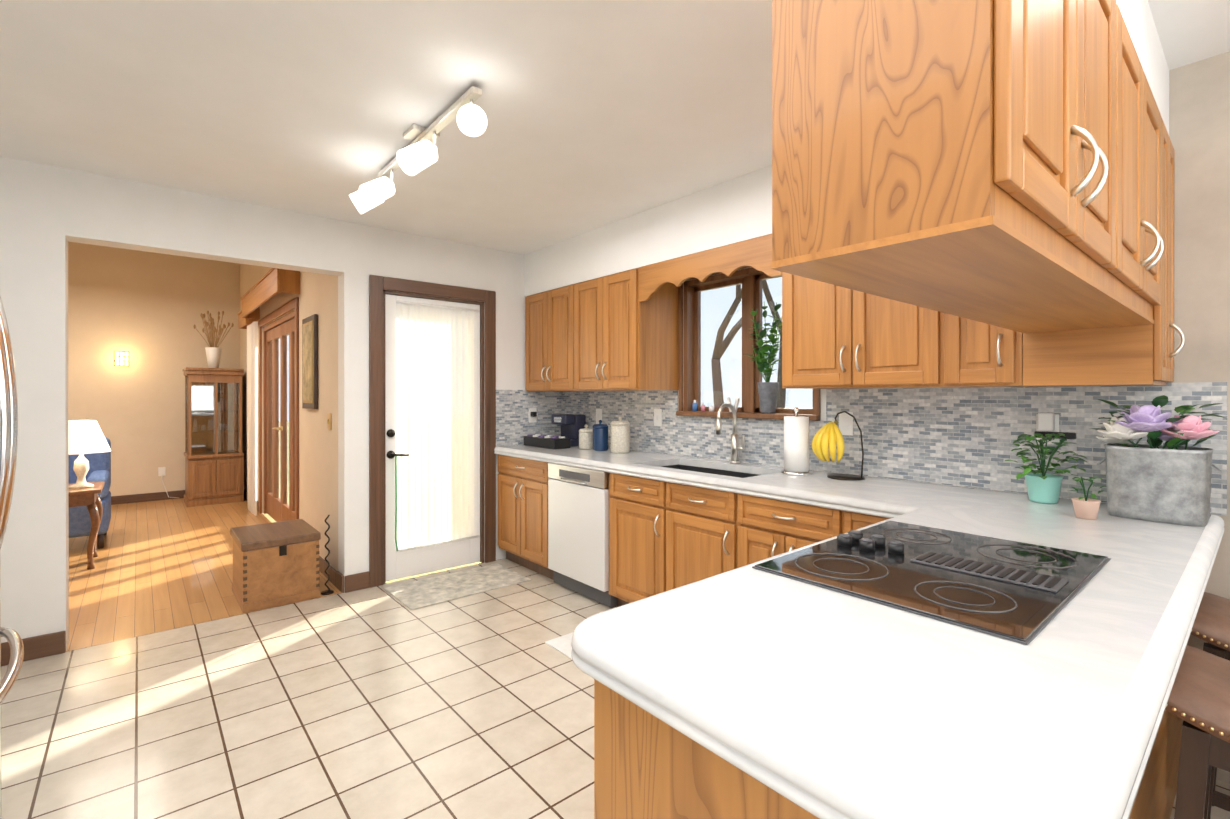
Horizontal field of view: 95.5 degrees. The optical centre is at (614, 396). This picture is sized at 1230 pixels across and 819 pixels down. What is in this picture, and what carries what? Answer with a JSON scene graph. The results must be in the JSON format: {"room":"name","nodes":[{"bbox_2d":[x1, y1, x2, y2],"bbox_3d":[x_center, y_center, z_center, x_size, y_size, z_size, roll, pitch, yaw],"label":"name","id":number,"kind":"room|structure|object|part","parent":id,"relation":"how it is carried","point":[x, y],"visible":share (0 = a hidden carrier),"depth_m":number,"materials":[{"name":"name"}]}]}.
{"room":"kitchen","nodes":[
{"label":"kitchen","id":0,"kind":"room"},
{"bbox_2d":[68,242,239,495],"bbox_3d":[-6.570,-0.530,6.293,3.900,3.650,0.150,0,0,-40],"label":"wall","id":1,"kind":"structure","parent":0,"point":[145,309],"depth_m":6.85,"materials":[{"name":"beige paint"}]},
{"bbox_2d":[114,351,128,365],"bbox_3d":[-5.923,-0.451,6.706,0.142,0.182,0.058,0,0,-40],"label":"lantern sconce","id":2,"kind":"object","parent":1,"relation":"attached to","point":[121,358],"visible":1,"depth_m":6.69,"materials":[{"name":"yellow"}]},
{"bbox_2d":[111,490,184,504],"bbox_3d":[-6.456,1.245,6.279,3.750,0.100,0.024,0,0,-40],"label":"baseboard","id":3,"kind":"structure","parent":1,"relation":"attached to","point":[145,497],"depth_m":6.87,"materials":[{"name":"brown wood"}]},
{"bbox_2d":[158,467,176,497],"bbox_3d":[-5.590,1.085,6.997,0.201,0.402,0.053,0,0,-40],"label":"outlet","id":4,"kind":"object","parent":1,"relation":"attached to","point":[161,471],"visible":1,"depth_m":6.97,"materials":[{"name":"white paint"}]},
{"bbox_2d":[0,156,524,649],"bbox_3d":[-2.659,-0.525,3.058,5.650,3.650,0.150,0,0,-40],"label":"wall","id":5,"kind":"structure","parent":0,"point":[48,214],"depth_m":3.02,"materials":[{"name":"white paint"}]},
{"bbox_2d":[1,631,65,665],"bbox_3d":[-3.106,1.246,2.569,0.830,0.110,0.018,0,0,-40],"label":"baseboard","id":6,"kind":"structure","parent":5,"relation":"attached to","point":[42,646],"depth_m":2.77,"materials":[{"name":"brown wood"}]},
{"bbox_2d":[385,294,479,580],"bbox_3d":[-1.326,0.290,4.123,0.726,2.005,0.102,0,0,-40],"label":"exterior door","id":7,"kind":"structure","parent":5,"relation":"in","point":[403,564],"depth_m":4.09,"materials":[{"name":"white"}]},
{"bbox_2d":[369,275,495,587],"bbox_3d":[-1.355,0.236,4.157,0.950,2.125,0.172,0,0,-40],"label":"door frame","id":8,"kind":"structure","parent":5,"relation":"attached to","point":[380,287],"depth_m":3.95,"materials":[{"name":"brown wood"}]},
{"bbox_2d":[240,264,337,570],"bbox_3d":[-3.456,-0.529,5.763,0.150,3.650,5.000,0,0,-40],"label":"wall","id":9,"kind":"structure","parent":0,"point":[318,467],"depth_m":4.26,"materials":[{"name":"beige paint"}]},
{"bbox_2d":[244,489,258,511],"bbox_3d":[-4.502,1.244,6.859,0.024,0.100,1.620,0,0,-40],"label":"baseboard","id":10,"kind":"structure","parent":9,"relation":"attached to","point":[245,492],"depth_m":6.94,"materials":[{"name":"brown wood"}]},
{"bbox_2d":[247,321,257,515],"bbox_3d":[-3.999,0.238,6.155,0.039,2.075,0.540,0,0,-40],"label":"door curtain","id":11,"kind":"object","parent":9,"relation":"hanging from","point":[252,359],"visible":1,"depth_m":6.11,"materials":[{"name":"white fabric"}]},
{"bbox_2d":[237,268,299,519],"bbox_3d":[-3.588,0.107,5.664,0.182,2.378,2.700,0,0,-40],"label":"door frame","id":12,"kind":"structure","parent":9,"relation":"attached to","point":[292,304],"depth_m":4.91,"materials":[{"name":"brown wood"}]},
{"bbox_2d":[263,311,294,521],"bbox_3d":[-3.290,0.268,5.511,0.117,2.057,1.794,0,0,-40],"label":"door unit","id":13,"kind":"structure","parent":9,"relation":"in","point":[277,508],"depth_m":5.70,"materials":[{"name":"brown wood"}]},
{"bbox_2d":[302,314,317,408],"bbox_3d":[-2.391,-0.262,4.372,0.035,0.720,0.400,0,0,-40],"label":"framed picture","id":14,"kind":"object","parent":9,"relation":"attached to","point":[309,362],"visible":0.98,"depth_m":4.28,"materials":[{"name":"brown wood"}]},
{"bbox_2d":[327,413,330,429],"bbox_3d":[-2.033,0.179,3.968,0.015,0.120,0.080,0,0,-40],"label":"switch plate","id":15,"kind":"object","parent":9,"relation":"attached to","point":[329,421],"visible":0.98,"depth_m":3.96,"materials":[{"name":"brown"}]},
{"bbox_2d":[319,556,347,592],"bbox_3d":[-2.230,1.243,4.204,0.022,0.110,1.368,0,0,-40],"label":"baseboard","id":16,"kind":"structure","parent":9,"relation":"attached to","point":[336,578],"depth_m":3.82,"materials":[{"name":"brown wood"}]},
{"bbox_2d":[0,0,1229,254],"bbox_3d":[0.213,-1.216,1.038,4.200,0.120,6.650,0,0,-40],"label":"ceiling","id":17,"kind":"structure","parent":0,"point":[600,112],"depth_m":2.17,"materials":[{"name":"white paint"}]},
{"bbox_2d":[349,86,486,213],"bbox_3d":[-0.875,-1.029,2.409,0.217,0.257,1.246,0,0,-40],"label":"track spotlights","id":18,"kind":"object","parent":17,"relation":"attached to","point":[417,154],"visible":1,"depth_m":2.28,"materials":[{"name":"white metal"}]},
{"bbox_2d":[1,498,1229,818],"bbox_3d":[-2.067,1.331,2.482,5.500,0.060,11.500,0,0,-40],"label":"floor","id":19,"kind":"structure","parent":0,"point":[379,702],"depth_m":2.39,"materials":[{"name":"tile"}]},
{"bbox_2d":[0,297,23,818],"bbox_3d":[-1.736,0.429,1.047,0.851,1.750,0.910,0,0,-40],"label":"refrigerator","id":20,"kind":"object","parent":19,"relation":"on","point":[8,423],"visible":1,"depth_m":1.33,"materials":[{"name":"grey metal"}]},
{"bbox_2d":[69,481,104,569],"bbox_3d":[-4.268,1.000,4.199,0.620,0.602,0.530,0,0,-40],"label":"side table","id":21,"kind":"object","parent":19,"relation":"on","point":[89,499],"visible":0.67,"depth_m":4.19,"materials":[{"name":"brown wood"}]},
{"bbox_2d":[68,420,110,488],"bbox_3d":[-4.081,0.443,4.271,0.340,0.509,0.340,0,0,-40],"label":"table lamp","id":22,"kind":"object","parent":21,"relation":"on","point":[86,437],"visible":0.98,"depth_m":4.23,"materials":[{"name":"ceramic"}]},
{"bbox_2d":[69,437,110,548],"bbox_3d":[-4.829,0.838,4.791,0.735,0.920,0.700,0,0,-40],"label":"armchair","id":23,"kind":"object","parent":19,"relation":"on","point":[79,516],"visible":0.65,"depth_m":4.77,"materials":[{"name":"fabric"}]},
{"bbox_2d":[183,367,243,506],"bbox_3d":[-4.963,0.479,6.900,0.570,1.630,0.615,0,0,-40],"label":"curio cabinet","id":24,"kind":"object","parent":19,"relation":"on","point":[214,462],"visible":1,"depth_m":6.75,"materials":[{"name":"brown wood"}]},
{"bbox_2d":[193,311,233,367],"bbox_3d":[-4.957,-0.697,6.905,0.401,0.720,0.407,0,0,-40],"label":"vase","id":25,"kind":"object","parent":24,"relation":"on","point":[213,354],"visible":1,"depth_m":6.88,"materials":[{"name":"white"}]},
{"bbox_2d":[230,519,320,612],"bbox_3d":[-2.236,1.089,3.671,0.430,0.420,0.533,0,0,-40],"label":"wooden chest","id":26,"kind":"object","parent":19,"relation":"on","point":[275,564],"visible":1,"depth_m":3.49,"materials":[{"name":"brown wood"}]},
{"bbox_2d":[321,515,333,594],"bbox_3d":[-1.900,1.041,3.688,0.080,0.522,0.080,0,0,-40],"label":"iron stand","id":27,"kind":"object","parent":19,"relation":"on","point":[327,592],"visible":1,"depth_m":3.69,"materials":[{"name":"black metal"}]},
{"bbox_2d":[384,563,530,609],"bbox_3d":[-1.073,1.294,3.852,0.850,0.008,0.495,0,0,-40],"label":"area rug","id":28,"kind":"object","parent":19,"relation":"on","point":[413,595],"visible":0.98,"depth_m":3.81,"materials":[{"name":"beige fabric"}]},
{"bbox_2d":[498,454,545,575],"bbox_3d":[-0.457,0.870,4.333,0.634,0.856,0.732,0,0,-40],"label":"base cabinet","id":29,"kind":"object","parent":19,"relation":"on","point":[521,481],"depth_m":4.12,"materials":[{"name":"brown wood"}]},
{"bbox_2d":[545,632,572,658],"bbox_3d":[0.188,1.297,2.598,0.400,0.007,1.250,0,0,-40],"label":"area rug","id":30,"kind":"object","parent":19,"relation":"on","point":[561,644],"visible":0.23,"depth_m":2.92,"materials":[{"name":"white fabric"}]},
{"bbox_2d":[546,462,613,595],"bbox_3d":[-0.008,0.871,3.807,0.634,0.856,0.787,0,0,-40],"label":"base cabinet","id":31,"kind":"object","parent":19,"relation":"on","point":[549,573],"depth_m":3.34,"materials":[{"name":"brown wood"}]},
{"bbox_2d":[548,463,616,607],"bbox_3d":[-0.040,0.866,3.796,0.649,0.842,0.614,0,0,-40],"label":"dishwasher","id":32,"kind":"object","parent":19,"relation":"on","point":[578,530],"visible":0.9,"depth_m":3.56,"materials":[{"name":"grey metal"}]},
{"bbox_2d":[614,473,673,606],"bbox_3d":[0.380,0.872,3.353,0.634,0.856,0.519,0,0,-40],"label":"base cabinet","id":33,"kind":"object","parent":19,"relation":"on","point":[665,536],"depth_m":3.13,"materials":[{"name":"brown wood"}]},
{"bbox_2d":[594,679,818,818],"bbox_3d":[0.348,0.876,0.946,0.540,0.856,0.590,0,0,-40],"label":"base cabinet","id":34,"kind":"object","parent":19,"relation":"on","point":[647,765],"depth_m":0.86,"materials":[{"name":"brown wood"}]},
{"bbox_2d":[674,483,749,588],"bbox_3d":[0.660,0.872,3.025,0.634,0.856,0.599,0,0,-40],"label":"base cabinet","id":35,"kind":"object","parent":19,"relation":"on","point":[710,524],"depth_m":2.78,"materials":[{"name":"brown wood"}]},
{"bbox_2d":[746,496,857,564],"bbox_3d":[0.981,0.873,2.649,0.634,0.856,0.653,0,0,-40],"label":"base cabinet","id":36,"kind":"object","parent":19,"relation":"on","point":[773,527],"depth_m":2.44,"materials":[{"name":"brown wood"}]},
{"bbox_2d":[858,513,889,528],"bbox_3d":[1.242,0.874,2.343,0.634,0.856,0.407,0,0,-40],"label":"base cabinet","id":37,"kind":"object","parent":19,"relation":"on","point":[864,520],"depth_m":2.17,"materials":[{"name":"brown wood"}]},
{"bbox_2d":[494,445,1224,544],"bbox_3d":[0.546,0.427,3.138,0.649,0.054,3.868,0,0,-40],"label":"countertop","id":38,"kind":"structure","parent":37,"relation":"on","point":[870,494],"depth_m":2.41,"materials":[{"name":"stone"}]},
{"bbox_2d":[524,434,570,448],"bbox_3d":[-0.540,0.353,4.401,0.155,0.087,0.440,0,0,-40],"label":"organizer","id":39,"kind":"object","parent":38,"relation":"on","point":[549,441],"visible":1,"depth_m":4.28,"materials":[{"name":"black plastic"}]},
{"bbox_2d":[551,414,584,446],"bbox_3d":[-0.382,0.269,4.510,0.202,0.255,0.220,0,0,-40],"label":"coffee maker","id":40,"kind":"object","parent":38,"relation":"on","point":[572,425],"visible":0.71,"depth_m":4.44,"materials":[{"name":"blue"}]},
{"bbox_2d":[579,425,592,448],"bbox_3d":[-0.219,0.305,4.228,0.112,0.184,0.112,0,0,-40],"label":"canister","id":41,"kind":"object","parent":38,"relation":"on","point":[585,437],"visible":0.96,"depth_m":4.18,"materials":[{"name":"ceramic"}]},
{"bbox_2d":[592,420,607,450],"bbox_3d":[-0.107,0.285,4.113,0.118,0.224,0.118,0,0,-40],"label":"canister","id":42,"kind":"object","parent":38,"relation":"on","point":[600,436],"visible":1,"depth_m":4.06,"materials":[{"name":"blue ceramic"}]},
{"bbox_2d":[610,417,629,452],"bbox_3d":[0.037,0.271,3.959,0.139,0.254,0.139,0,0,-40],"label":"canister","id":43,"kind":"object","parent":38,"relation":"on","point":[620,436],"visible":1,"depth_m":3.90,"materials":[{"name":"ceramic"}]},
{"bbox_2d":[660,464,758,477],"bbox_3d":[0.521,0.543,3.177,0.428,0.202,0.828,0,0,-40],"label":"sink","id":44,"kind":"object","parent":38,"relation":"in","point":[714,471],"visible":0.02,"depth_m":3.40,"materials":[{"name":"black metal"}]},
{"bbox_2d":[716,403,744,463],"bbox_3d":[0.682,0.219,3.280,0.196,0.361,0.112,0,0,-40],"label":"faucet","id":45,"kind":"object","parent":38,"relation":"on","point":[735,448],"visible":1,"depth_m":3.32,"materials":[{"name":"silver metal"}]},
{"bbox_2d":[781,407,811,475],"bbox_3d":[0.938,0.228,2.888,0.150,0.344,0.150,0,0,-40],"label":"paper towel holder","id":46,"kind":"object","parent":38,"relation":"on","point":[796,444],"visible":1,"depth_m":2.84,"materials":[{"name":"white paper"}]},
{"bbox_2d":[812,411,864,479],"bbox_3d":[1.107,0.235,2.757,0.182,0.329,0.238,0,0,-40],"label":"stand","id":47,"kind":"object","parent":38,"relation":"on","point":[827,437],"visible":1,"depth_m":2.73,"materials":[{"name":"black metal"}]},
{"bbox_2d":[1005,433,1087,503],"bbox_3d":[1.636,0.268,2.115,0.278,0.265,0.246,0,0,-40],"label":"potted plant","id":48,"kind":"object","parent":38,"relation":"on","point":[1043,486],"visible":1,"depth_m":2.10,"materials":[{"name":"green plant"}]},
{"bbox_2d":[1069,474,1104,519],"bbox_3d":[1.552,0.331,1.840,0.124,0.141,0.106,0,0,-40],"label":"potted plant","id":49,"kind":"object","parent":38,"relation":"on","point":[1085,507],"visible":1,"depth_m":1.83,"materials":[{"name":"green plant"}]},
{"bbox_2d":[1096,443,1221,525],"bbox_3d":[1.784,0.284,1.842,0.175,0.235,0.296,0,0,-40],"label":"tub","id":50,"kind":"object","parent":38,"relation":"on","point":[1145,482],"visible":0.96,"depth_m":1.78,"materials":[{"name":"grey metal"}]},
{"bbox_2d":[1092,395,1226,449],"bbox_3d":[1.773,0.092,1.846,0.249,0.193,0.340,0,0,-40],"label":"roses","id":51,"kind":"object","parent":50,"relation":"in","point":[1154,425],"visible":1,"depth_m":1.80,"materials":[{"name":"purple plant"}]},
{"bbox_2d":[571,501,1219,818],"bbox_3d":[0.717,0.430,1.221,1.560,0.054,0.730,0,0,-40],"label":"countertop","id":52,"kind":"structure","parent":37,"relation":"on","point":[820,701],"depth_m":0.80,"materials":[{"name":"stone"}]},
{"bbox_2d":[752,521,1110,644],"bbox_3d":[0.771,0.385,1.343,0.728,0.033,0.533,0,0,-40],"label":"cooktop","id":53,"kind":"object","parent":52,"relation":"in","point":[1021,592],"visible":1,"depth_m":1.25,"materials":[{"name":"black glass"}]},
{"bbox_2d":[1129,793,1137,818],"bbox_3d":[0.698,0.875,1.245,0.620,0.856,0.590,0,0,-40],"label":"base cabinet","id":54,"kind":"object","parent":19,"relation":"on","point":[1134,813],"depth_m":1.28,"materials":[{"name":"brown wood"}]},
{"bbox_2d":[1138,710,1165,818],"bbox_3d":[1.068,0.875,1.561,0.595,0.856,0.590,0,0,-40],"label":"base cabinet","id":55,"kind":"object","parent":19,"relation":"on","point":[1152,789],"depth_m":1.50,"materials":[{"name":"brown wood"}]},
{"bbox_2d":[1166,710,1181,818],"bbox_3d":[1.525,0.874,1.950,0.714,0.856,0.590,0,0,-40],"label":"base cabinet","id":56,"kind":"object","parent":19,"relation":"on","point":[1173,723],"depth_m":1.75,"materials":[{"name":"brown wood"}]},
{"bbox_2d":[1165,645,1229,818],"bbox_3d":[1.472,0.965,1.169,0.390,0.677,0.503,0,0,-40],"label":"stool","id":57,"kind":"object","parent":19,"relation":"on","point":[1198,702],"visible":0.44,"depth_m":1.20,"materials":[{"name":"brown leather"}]},
{"bbox_2d":[1190,592,1229,818],"bbox_3d":[1.921,0.964,1.552,0.390,0.677,0.503,0,0,-40],"label":"stool","id":58,"kind":"object","parent":19,"relation":"on","point":[1211,625],"visible":0.35,"depth_m":1.58,"materials":[{"name":"brown leather"}]},
{"bbox_2d":[524,0,1168,296],"bbox_3d":[0.012,-0.988,2.776,1.950,0.343,3.745,0,0,-40],"label":"soffit","id":59,"kind":"structure","parent":0,"point":[735,210],"depth_m":3.23,"materials":[{"name":"white paint"}]},
{"bbox_2d":[639,234,781,301],"bbox_3d":[0.494,-0.707,3.151,0.020,0.215,1.028,0,0,-40],"label":"window valance","id":60,"kind":"object","parent":59,"relation":"attached to","point":[729,260],"visible":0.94,"depth_m":3.10,"materials":[{"name":"brown wood"}]},
{"bbox_2d":[771,0,1130,315],"bbox_3d":[0.715,-0.561,1.125,0.854,0.650,0.350,0,0,-40],"label":"upper cabinet","id":61,"kind":"object","parent":59,"relation":"hanging from","point":[1008,164],"depth_m":0.88,"materials":[{"name":"brown wood"}]},
{"bbox_2d":[959,39,1170,331],"bbox_3d":[1.259,-0.562,1.590,0.850,0.650,0.350,0,0,-40],"label":"upper cabinet","id":62,"kind":"object","parent":59,"relation":"hanging from","point":[1150,302],"depth_m":1.57,"materials":[{"name":"brown wood"}]},
{"bbox_2d":[1022,142,1178,386],"bbox_3d":[1.643,-0.463,1.922,0.297,0.850,0.358,0,0,-40],"label":"upper cabinet","id":63,"kind":"object","parent":59,"relation":"hanging from","point":[1116,354],"depth_m":1.86,"materials":[{"name":"brown wood"}]},
{"bbox_2d":[1175,328,1182,355],"bbox_3d":[1.771,-0.463,2.032,0.231,0.850,0.358,0,0,-40],"label":"upper cabinet","id":64,"kind":"object","parent":59,"relation":"hanging from","point":[1180,347],"depth_m":1.85,"materials":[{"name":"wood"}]},
{"bbox_2d":[608,51,1229,783],"bbox_3d":[1.705,-0.524,2.411,0.150,3.650,6.800,0,0,-40],"label":"wall","id":65,"kind":"structure","parent":0,"point":[1200,115],"depth_m":1.92,"materials":[{"name":"beige paint"}]},
{"bbox_2d":[525,284,576,390],"bbox_3d":[-0.354,-0.430,4.402,0.386,0.775,0.738,0,0,-40],"label":"upper cabinet","id":66,"kind":"object","parent":65,"relation":"attached to","point":[550,316],"depth_m":4.26,"materials":[{"name":"brown wood"}]},
{"bbox_2d":[577,268,677,390],"bbox_3d":[0.047,-0.429,3.932,0.386,0.775,0.738,0,0,-40],"label":"upper cabinet","id":67,"kind":"object","parent":65,"relation":"attached to","point":[612,332],"depth_m":3.70,"materials":[{"name":"brown wood"}]},
{"bbox_2d":[676,266,820,420],"bbox_3d":[0.805,-0.340,3.416,0.175,0.940,1.024,0,0,-40],"label":"window","id":68,"kind":"structure","parent":65,"relation":"in","point":[749,279],"depth_m":3.54,"materials":[{"name":"brown wood"}]},
{"bbox_2d":[692,400,696,410],"bbox_3d":[0.528,0.062,3.695,0.031,0.073,0.031,0,0,35],"label":"bottle","id":69,"kind":"object","parent":68,"relation":"on","point":[694,407],"depth_m":3.68,"materials":[{"name":"blue"}]},
{"bbox_2d":[709,406,713,411],"bbox_3d":[0.621,0.081,3.590,0.035,0.035,0.035,0,0,35],"label":"bottle","id":70,"kind":"object","parent":68,"relation":"on","point":[711,408],"depth_m":3.58,"materials":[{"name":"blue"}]},
{"bbox_2d":[726,398,739,411],"bbox_3d":[0.731,0.053,3.461,0.016,0.091,0.094,0,0,-40],"label":"figurine","id":71,"kind":"object","parent":68,"relation":"on","point":[737,400],"depth_m":3.44,"materials":[{"name":"white ceramic"}]},
{"bbox_2d":[743,302,781,412],"bbox_3d":[0.879,-0.226,3.260,0.170,0.650,0.276,0,0,-40],"label":"potted plant","id":72,"kind":"object","parent":68,"relation":"on","point":[768,391],"visible":1,"depth_m":3.24,"materials":[{"name":"plant"}]},
{"bbox_2d":[496,382,1226,515],"bbox_3d":[0.556,0.175,3.150,0.640,0.449,3.885,0,0,-40],"label":"backsplash","id":73,"kind":"structure","parent":65,"relation":"attached to","point":[964,437],"depth_m":2.58,"materials":[{"name":"tile"}]},
{"bbox_2d":[529,408,536,422],"bbox_3d":[-0.672,0.157,4.616,0.075,0.120,0.040,0,0,-40],"label":"electrical outlet plate","id":74,"kind":"object","parent":73,"relation":"attached to","point":[532,411],"depth_m":4.61,"materials":[{"name":"white paint"}]},
{"bbox_2d":[596,409,601,423],"bbox_3d":[-0.129,0.158,4.422,0.011,0.120,0.074,0,0,-40],"label":"electrical outlet plate","id":75,"kind":"object","parent":73,"relation":"attached to","point":[598,411],"depth_m":4.42,"materials":[{"name":"white paint"}]},
{"bbox_2d":[654,409,661,425],"bbox_3d":[0.300,0.148,3.920,0.011,0.120,0.074,0,0,-40],"label":"electrical outlet plate","id":76,"kind":"object","parent":73,"relation":"attached to","point":[657,412],"depth_m":3.91,"materials":[{"name":"white paint"}]},
{"bbox_2d":[839,412,852,435],"bbox_3d":[1.190,0.140,2.879,0.008,0.120,0.074,0,0,-40],"label":"electrical outlet plate","id":77,"kind":"object","parent":73,"relation":"attached to","point":[845,420],"depth_m":2.87,"materials":[{"name":"white paint"}]},
{"bbox_2d":[1034,413,1075,444],"bbox_3d":[1.737,0.129,2.209,0.044,0.125,0.130,0,0,-40],"label":"electrical outlet plate","id":78,"kind":"object","parent":73,"relation":"attached to","point":[1047,422],"depth_m":2.21,"materials":[{"name":"white paint"}]},
{"bbox_3d":[1.745,0.154,2.216,0.024,0.025,0.130,0,0,-40],"label":"power adaptor in the electrical outlet","id":79,"kind":"part","parent":78,"relation":"part of","materials":[{"name":"plastic"}]},
{"bbox_2d":[782,272,1041,388],"bbox_3d":[1.261,-0.426,2.481,0.422,0.775,0.983,0,0,-40],"label":"upper cabinet","id":80,"kind":"object","parent":65,"relation":"attached to","point":[835,337],"visible":0.5,"depth_m":2.38,"materials":[{"name":"brown wood"}]},
{"label":"outside","id":81,"kind":"structure","parent":0,"visible":0},
{"bbox_2d":[262,421,480,582],"bbox_3d":[-0.461,1.432,4.838,60.000,0.130,60.000,0,0,-40],"label":"ground","id":82,"kind":"structure","parent":81,"point":[270,518],"depth_m":6.24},
{"bbox_2d":[711,280,785,407],"bbox_3d":[4.520,-2.383,8.487,5.792,7.522,8.953,0,0,-40],"label":"tree","id":83,"kind":"object","parent":82,"relation":"on","point":[724,347],"depth_m":9.46,"materials":[{"name":"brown plant"}]}
]}

